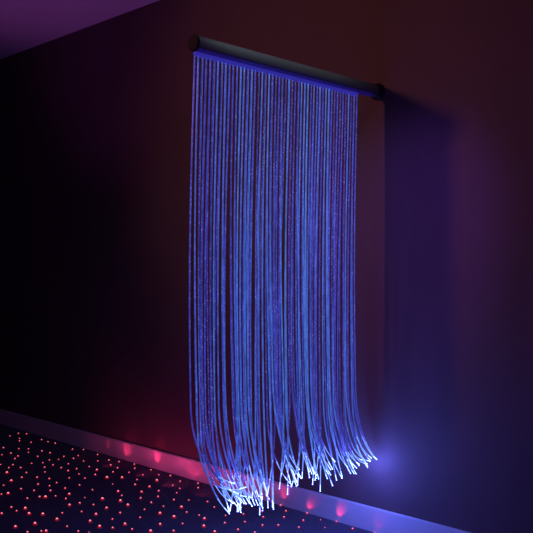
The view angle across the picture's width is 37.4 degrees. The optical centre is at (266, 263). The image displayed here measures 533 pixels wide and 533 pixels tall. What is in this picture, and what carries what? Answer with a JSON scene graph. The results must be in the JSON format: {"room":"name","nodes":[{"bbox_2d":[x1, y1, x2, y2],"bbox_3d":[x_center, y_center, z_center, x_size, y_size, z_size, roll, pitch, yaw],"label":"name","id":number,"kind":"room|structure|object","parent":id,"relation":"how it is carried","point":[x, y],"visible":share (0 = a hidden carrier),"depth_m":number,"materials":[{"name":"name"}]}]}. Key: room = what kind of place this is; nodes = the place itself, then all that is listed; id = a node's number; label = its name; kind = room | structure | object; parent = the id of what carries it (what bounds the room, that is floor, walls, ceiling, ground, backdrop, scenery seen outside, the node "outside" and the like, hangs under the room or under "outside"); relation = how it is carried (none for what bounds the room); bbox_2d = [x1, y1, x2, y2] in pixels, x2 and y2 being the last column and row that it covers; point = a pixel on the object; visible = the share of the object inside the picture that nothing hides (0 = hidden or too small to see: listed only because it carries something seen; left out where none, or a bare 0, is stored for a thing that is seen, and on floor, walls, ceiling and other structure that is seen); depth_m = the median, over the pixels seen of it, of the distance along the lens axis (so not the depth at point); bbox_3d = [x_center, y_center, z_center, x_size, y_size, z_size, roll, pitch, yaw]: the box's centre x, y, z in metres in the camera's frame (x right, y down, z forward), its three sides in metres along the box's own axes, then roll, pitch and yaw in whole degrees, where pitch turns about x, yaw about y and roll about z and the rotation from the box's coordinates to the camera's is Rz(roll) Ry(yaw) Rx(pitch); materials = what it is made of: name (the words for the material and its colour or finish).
{"room":"sensory room","nodes":[
{"label":"sensory room","id":0,"kind":"room"},
{"bbox_2d":[0,0,158,58],"bbox_3d":[-1.573,-1.465,2.136,8.000,0.100,4.600,0,0,44],"label":"ceiling","id":1,"kind":"structure","parent":0,"point":[24,24],"depth_m":4.51,"materials":[{"name":"paint"}]},
{"bbox_2d":[0,0,532,532],"bbox_3d":[-0.012,-0.133,3.756,8.000,2.565,0.100,0,0,44],"label":"wall","id":2,"kind":"structure","parent":0,"point":[96,119],"depth_m":3.51,"materials":[{"name":"paint"}]},
{"bbox_2d":[0,409,470,532],"bbox_3d":[-0.052,1.050,3.714,7.800,0.100,0.014,0,0,44],"label":"baseboard","id":3,"kind":"structure","parent":2,"relation":"attached to","point":[373,519],"depth_m":3.75,"materials":[{"name":"paint"}]},
{"bbox_2d":[188,35,384,514],"bbox_3d":[0.120,0.064,2.860,0.099,1.607,1.004,0,0,44],"label":"curtain","id":4,"kind":"object","parent":2,"relation":"hanging from","point":[201,47],"visible":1,"depth_m":2.80,"materials":[{"name":"blue plastic"}]},
{"bbox_3d":[-1.573,1.160,2.136,8.000,0.100,4.600,0,0,44],"label":"floor","id":5,"kind":"structure","parent":0,"visible":0},
{"bbox_2d":[0,424,375,532],"bbox_3d":[-1.573,1.099,2.136,7.798,0.022,4.398,0,0,44],"label":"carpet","id":6,"kind":"object","parent":5,"relation":"on","point":[47,485],"visible":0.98,"depth_m":3.63,"materials":[{"name":"black carpet"}]}
]}

